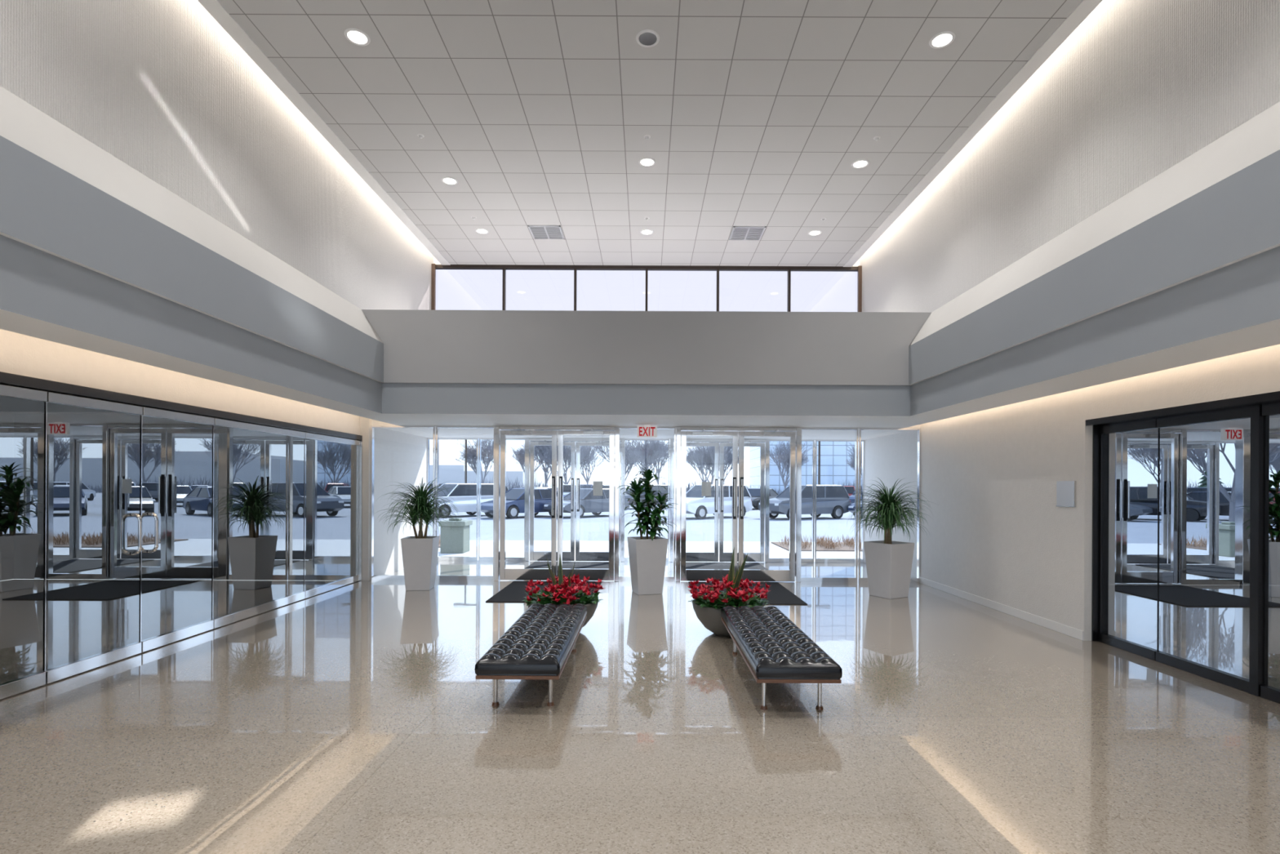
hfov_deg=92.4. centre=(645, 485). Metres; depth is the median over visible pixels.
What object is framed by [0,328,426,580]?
wall
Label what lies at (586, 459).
tree
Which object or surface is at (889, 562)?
potted plant
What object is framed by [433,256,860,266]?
wall
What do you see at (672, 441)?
door frame
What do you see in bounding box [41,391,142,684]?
door
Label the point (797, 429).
door frame
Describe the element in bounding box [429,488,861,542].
parking lot
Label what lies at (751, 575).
door
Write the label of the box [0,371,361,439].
trim
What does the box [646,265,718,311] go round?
window
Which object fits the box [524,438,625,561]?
door frame
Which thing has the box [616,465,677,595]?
potted plant
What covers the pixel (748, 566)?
floor mat
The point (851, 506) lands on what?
car
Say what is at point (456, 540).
waste bin
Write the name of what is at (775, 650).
bench
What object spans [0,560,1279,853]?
floor
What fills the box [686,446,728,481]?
tree
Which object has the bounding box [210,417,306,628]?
window
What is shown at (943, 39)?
recessed light
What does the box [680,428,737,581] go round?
door
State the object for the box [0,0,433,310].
wall
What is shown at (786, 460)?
tree
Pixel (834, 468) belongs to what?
office building
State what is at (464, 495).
car
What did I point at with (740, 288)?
window
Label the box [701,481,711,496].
paper notice
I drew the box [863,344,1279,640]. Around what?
wall
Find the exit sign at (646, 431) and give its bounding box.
[637,424,657,437]
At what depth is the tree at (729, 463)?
94.98 m
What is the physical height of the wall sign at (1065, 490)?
0.281 m
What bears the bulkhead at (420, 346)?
attached to the ceiling at (482, 433)
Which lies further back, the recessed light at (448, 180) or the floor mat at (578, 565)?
the floor mat at (578, 565)
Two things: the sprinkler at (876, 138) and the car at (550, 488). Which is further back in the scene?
the car at (550, 488)
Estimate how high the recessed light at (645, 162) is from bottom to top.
0.008 m
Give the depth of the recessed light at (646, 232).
11.17 m
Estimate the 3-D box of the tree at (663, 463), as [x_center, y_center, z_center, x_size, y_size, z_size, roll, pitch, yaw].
[1.798,-3.019,96.958,7.828,9.296,9.568,0,0,9]
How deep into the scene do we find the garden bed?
15.88 m
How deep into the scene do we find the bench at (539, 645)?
4.60 m
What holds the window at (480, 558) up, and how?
on the floor
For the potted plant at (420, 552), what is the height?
1.741 m
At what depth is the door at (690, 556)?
12.92 m
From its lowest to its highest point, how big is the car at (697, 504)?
1.696 m
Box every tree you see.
[454,440,509,483]
[511,440,546,472]
[520,443,569,487]
[538,441,597,484]
[575,442,607,484]
[591,440,640,482]
[625,440,670,478]
[636,440,674,484]
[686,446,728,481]
[686,446,738,484]
[697,446,745,480]
[769,440,812,488]
[845,441,862,477]
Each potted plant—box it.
[375,475,464,590]
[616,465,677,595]
[846,476,933,599]
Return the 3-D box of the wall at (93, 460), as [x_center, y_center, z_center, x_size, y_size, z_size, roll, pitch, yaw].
[-7.780,0.062,5.100,5.840,3.000,10.600,0,0,0]
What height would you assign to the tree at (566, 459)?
7.533 m
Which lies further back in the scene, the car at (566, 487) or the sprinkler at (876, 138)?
the car at (566, 487)
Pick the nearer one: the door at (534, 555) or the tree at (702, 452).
the door at (534, 555)
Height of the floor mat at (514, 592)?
0.012 m
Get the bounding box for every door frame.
[493,426,619,581]
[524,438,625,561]
[669,439,768,562]
[675,426,801,582]
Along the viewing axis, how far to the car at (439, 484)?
43.85 m
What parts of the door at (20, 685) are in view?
rail, rail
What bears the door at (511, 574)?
attached to the door frame at (497, 428)
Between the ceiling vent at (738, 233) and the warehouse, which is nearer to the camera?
the ceiling vent at (738, 233)
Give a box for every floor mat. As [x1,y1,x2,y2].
[485,580,601,602]
[525,561,608,577]
[685,562,768,569]
[688,581,807,604]
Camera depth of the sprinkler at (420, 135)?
8.12 m
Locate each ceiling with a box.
[0,395,126,413]
[217,0,1082,266]
[371,419,919,439]
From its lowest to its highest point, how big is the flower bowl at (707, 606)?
0.919 m
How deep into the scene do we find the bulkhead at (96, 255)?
4.59 m
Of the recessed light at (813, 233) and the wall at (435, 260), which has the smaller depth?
the recessed light at (813, 233)
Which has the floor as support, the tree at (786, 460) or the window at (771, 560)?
the window at (771, 560)
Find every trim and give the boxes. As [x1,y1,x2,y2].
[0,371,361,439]
[197,0,450,265]
[843,0,1102,266]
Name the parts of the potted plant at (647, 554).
planter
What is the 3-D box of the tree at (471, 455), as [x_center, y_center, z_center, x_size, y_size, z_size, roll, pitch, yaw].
[-16.936,-2.097,64.731,5.118,7.268,6.178,0,0,-1]
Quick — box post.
[355,435,362,581]
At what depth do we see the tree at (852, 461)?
68.48 m
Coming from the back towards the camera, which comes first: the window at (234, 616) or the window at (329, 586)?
the window at (329, 586)
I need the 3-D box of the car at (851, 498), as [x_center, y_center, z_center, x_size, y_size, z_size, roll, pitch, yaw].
[16.010,0.846,44.020,1.820,1.696,4.550,0,0,35]
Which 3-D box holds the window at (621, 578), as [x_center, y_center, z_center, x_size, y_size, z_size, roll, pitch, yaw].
[0.013,0.307,10.300,0.970,2.587,0.080,0,0,0]
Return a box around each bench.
[475,603,586,706]
[720,605,842,710]
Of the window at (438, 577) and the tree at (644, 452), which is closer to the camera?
the window at (438, 577)
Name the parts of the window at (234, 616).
rail, rail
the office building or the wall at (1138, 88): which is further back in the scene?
the office building
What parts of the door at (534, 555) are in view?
lock plate, handle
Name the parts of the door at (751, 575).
lock plate, handle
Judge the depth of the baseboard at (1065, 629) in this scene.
7.69 m
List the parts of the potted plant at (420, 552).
planter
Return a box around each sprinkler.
[417,133,424,138]
[644,134,650,139]
[873,136,880,141]
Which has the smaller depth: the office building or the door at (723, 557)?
the door at (723, 557)
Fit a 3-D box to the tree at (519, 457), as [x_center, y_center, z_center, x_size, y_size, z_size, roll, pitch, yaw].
[-17.465,-3.189,95.477,8.126,9.448,6.969,0,0,25]
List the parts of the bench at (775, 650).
leg, leg, frame, leg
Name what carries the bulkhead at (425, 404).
attached to the ceiling at (482, 433)
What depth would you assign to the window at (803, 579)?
10.26 m
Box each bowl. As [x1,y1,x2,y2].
[522,555,605,626]
[687,549,770,636]
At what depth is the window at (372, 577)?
10.26 m
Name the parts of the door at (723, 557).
lock plate, handle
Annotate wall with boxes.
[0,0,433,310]
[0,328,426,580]
[0,411,354,580]
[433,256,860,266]
[859,0,1279,312]
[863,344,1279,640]
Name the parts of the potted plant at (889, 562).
planter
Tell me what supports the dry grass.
on the garden bed
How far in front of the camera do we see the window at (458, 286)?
12.93 m
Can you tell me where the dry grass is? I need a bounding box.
[778,532,861,548]
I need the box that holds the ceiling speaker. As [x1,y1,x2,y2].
[635,29,659,47]
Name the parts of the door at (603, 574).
handle, lock plate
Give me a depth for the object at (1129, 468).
6.03 m
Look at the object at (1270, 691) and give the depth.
4.66 m
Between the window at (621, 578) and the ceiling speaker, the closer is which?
the ceiling speaker
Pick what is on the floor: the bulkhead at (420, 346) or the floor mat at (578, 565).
the floor mat at (578, 565)
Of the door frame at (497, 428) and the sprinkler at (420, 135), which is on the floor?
the door frame at (497, 428)
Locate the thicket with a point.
(516, 486)
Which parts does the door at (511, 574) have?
handle, lock plate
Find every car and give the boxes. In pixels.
[429,483,444,494]
[429,483,493,518]
[475,488,557,518]
[534,487,557,493]
[543,488,629,518]
[563,484,570,494]
[563,484,608,497]
[624,484,667,507]
[666,484,752,519]
[747,488,778,509]
[758,484,850,519]
[844,485,854,496]
[847,502,862,516]
[848,485,862,503]
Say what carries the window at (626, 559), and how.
on the floor
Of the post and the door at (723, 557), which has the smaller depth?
the post
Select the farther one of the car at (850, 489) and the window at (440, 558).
the car at (850, 489)
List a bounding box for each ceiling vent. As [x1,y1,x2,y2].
[527,225,564,239]
[728,226,766,239]
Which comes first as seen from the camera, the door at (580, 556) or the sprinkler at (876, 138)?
the sprinkler at (876, 138)
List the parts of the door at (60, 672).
rail, rail, handle, handle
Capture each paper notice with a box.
[593,481,602,495]
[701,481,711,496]
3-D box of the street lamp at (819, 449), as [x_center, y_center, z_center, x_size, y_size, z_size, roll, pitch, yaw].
[14.012,-2.387,49.500,1.800,8.150,0.300,0,0,0]
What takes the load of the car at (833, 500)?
on the parking lot
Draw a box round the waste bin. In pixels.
[438,517,472,553]
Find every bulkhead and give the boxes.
[0,85,423,425]
[361,309,931,385]
[382,382,910,427]
[866,101,1279,427]
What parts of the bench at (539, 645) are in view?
leg, frame, leg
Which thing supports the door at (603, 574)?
attached to the door frame at (497, 428)
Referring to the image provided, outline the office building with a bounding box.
[749,440,862,492]
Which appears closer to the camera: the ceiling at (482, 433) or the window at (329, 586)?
the window at (329, 586)
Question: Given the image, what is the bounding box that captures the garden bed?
[770,542,861,551]
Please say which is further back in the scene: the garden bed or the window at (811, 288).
the garden bed
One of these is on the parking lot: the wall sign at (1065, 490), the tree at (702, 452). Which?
the tree at (702, 452)
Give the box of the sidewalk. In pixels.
[438,540,861,561]
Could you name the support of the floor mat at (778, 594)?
on the floor
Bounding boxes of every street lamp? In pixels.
[464,440,466,483]
[817,441,820,484]
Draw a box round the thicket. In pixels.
[454,476,862,493]
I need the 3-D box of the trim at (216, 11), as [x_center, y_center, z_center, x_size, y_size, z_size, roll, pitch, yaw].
[-4.187,-4.686,2.975,0.180,0.110,19.950,0,0,0]
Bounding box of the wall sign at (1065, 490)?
[1055,480,1075,506]
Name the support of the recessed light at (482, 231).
in the ceiling at (753, 113)
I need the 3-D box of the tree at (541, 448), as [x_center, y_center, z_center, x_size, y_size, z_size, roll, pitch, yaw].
[-12.792,-2.733,80.060,7.226,8.581,8.832,0,0,3]
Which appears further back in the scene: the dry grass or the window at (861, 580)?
the dry grass
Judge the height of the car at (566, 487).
1.696 m
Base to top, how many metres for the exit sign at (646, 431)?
0.200 m
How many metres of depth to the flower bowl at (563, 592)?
6.62 m
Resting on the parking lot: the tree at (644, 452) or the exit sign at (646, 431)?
the tree at (644, 452)
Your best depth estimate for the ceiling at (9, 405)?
9.51 m
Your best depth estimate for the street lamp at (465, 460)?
49.43 m
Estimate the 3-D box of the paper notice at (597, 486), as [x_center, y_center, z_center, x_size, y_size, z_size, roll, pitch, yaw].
[-0.800,0.046,10.296,0.160,0.240,0.003,0,0,0]
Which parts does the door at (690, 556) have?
lock plate, handle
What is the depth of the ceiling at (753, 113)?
7.46 m
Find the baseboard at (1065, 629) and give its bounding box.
[919,577,1084,640]
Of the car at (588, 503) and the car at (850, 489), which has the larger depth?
the car at (850, 489)
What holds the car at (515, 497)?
on the parking lot
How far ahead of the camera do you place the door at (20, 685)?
4.66 m
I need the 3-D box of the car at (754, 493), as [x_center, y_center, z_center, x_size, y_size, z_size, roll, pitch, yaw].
[8.002,0.922,44.008,1.820,1.466,4.580,0,0,38]
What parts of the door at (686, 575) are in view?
lock plate, handle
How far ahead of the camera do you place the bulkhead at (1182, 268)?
4.68 m
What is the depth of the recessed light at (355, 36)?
6.33 m
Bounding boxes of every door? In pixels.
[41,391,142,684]
[138,406,214,652]
[499,427,557,580]
[529,440,575,560]
[557,427,614,580]
[575,440,621,560]
[673,440,719,561]
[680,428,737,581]
[719,440,764,561]
[737,429,795,581]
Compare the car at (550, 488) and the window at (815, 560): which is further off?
the car at (550, 488)
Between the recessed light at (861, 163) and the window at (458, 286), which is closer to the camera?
the recessed light at (861, 163)
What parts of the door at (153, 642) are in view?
handle, handle, rail, rail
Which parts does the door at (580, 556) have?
handle, lock plate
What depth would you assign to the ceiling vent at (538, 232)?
11.18 m
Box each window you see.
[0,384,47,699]
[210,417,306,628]
[303,432,360,598]
[369,425,435,580]
[426,437,479,560]
[431,263,503,310]
[435,425,494,580]
[478,437,525,560]
[503,264,575,310]
[574,265,646,311]
[618,426,675,581]
[624,438,669,561]
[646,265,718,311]
[717,266,789,311]
[768,439,814,562]
[789,266,862,311]
[800,427,857,582]
[813,440,864,562]
[857,427,920,582]
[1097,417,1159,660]
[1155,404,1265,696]
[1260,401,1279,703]
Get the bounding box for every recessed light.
[343,27,370,45]
[441,176,457,185]
[475,228,488,234]
[638,157,655,166]
[640,229,653,235]
[808,230,822,235]
[851,159,869,168]
[928,31,955,48]
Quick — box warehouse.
[429,464,537,488]
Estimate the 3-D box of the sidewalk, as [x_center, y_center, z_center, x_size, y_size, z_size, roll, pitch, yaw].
[-0.009,1.760,15.525,600.000,0.280,4.950,0,0,0]
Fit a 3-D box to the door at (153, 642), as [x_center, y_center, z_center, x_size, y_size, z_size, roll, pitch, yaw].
[-4.752,0.413,6.248,0.190,2.312,0.951,0,0,0]
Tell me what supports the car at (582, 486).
on the parking lot
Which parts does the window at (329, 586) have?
rail, rail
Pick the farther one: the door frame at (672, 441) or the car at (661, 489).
the car at (661, 489)
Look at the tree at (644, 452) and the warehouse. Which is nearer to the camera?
the tree at (644, 452)
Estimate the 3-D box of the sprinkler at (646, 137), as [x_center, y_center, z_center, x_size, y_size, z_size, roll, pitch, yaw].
[0.022,-4.605,8.130,0.090,0.030,0.090,0,0,0]
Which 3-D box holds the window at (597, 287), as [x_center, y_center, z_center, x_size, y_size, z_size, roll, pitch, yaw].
[-0.733,-3.524,12.930,1.500,2.200,0.100,0,0,0]

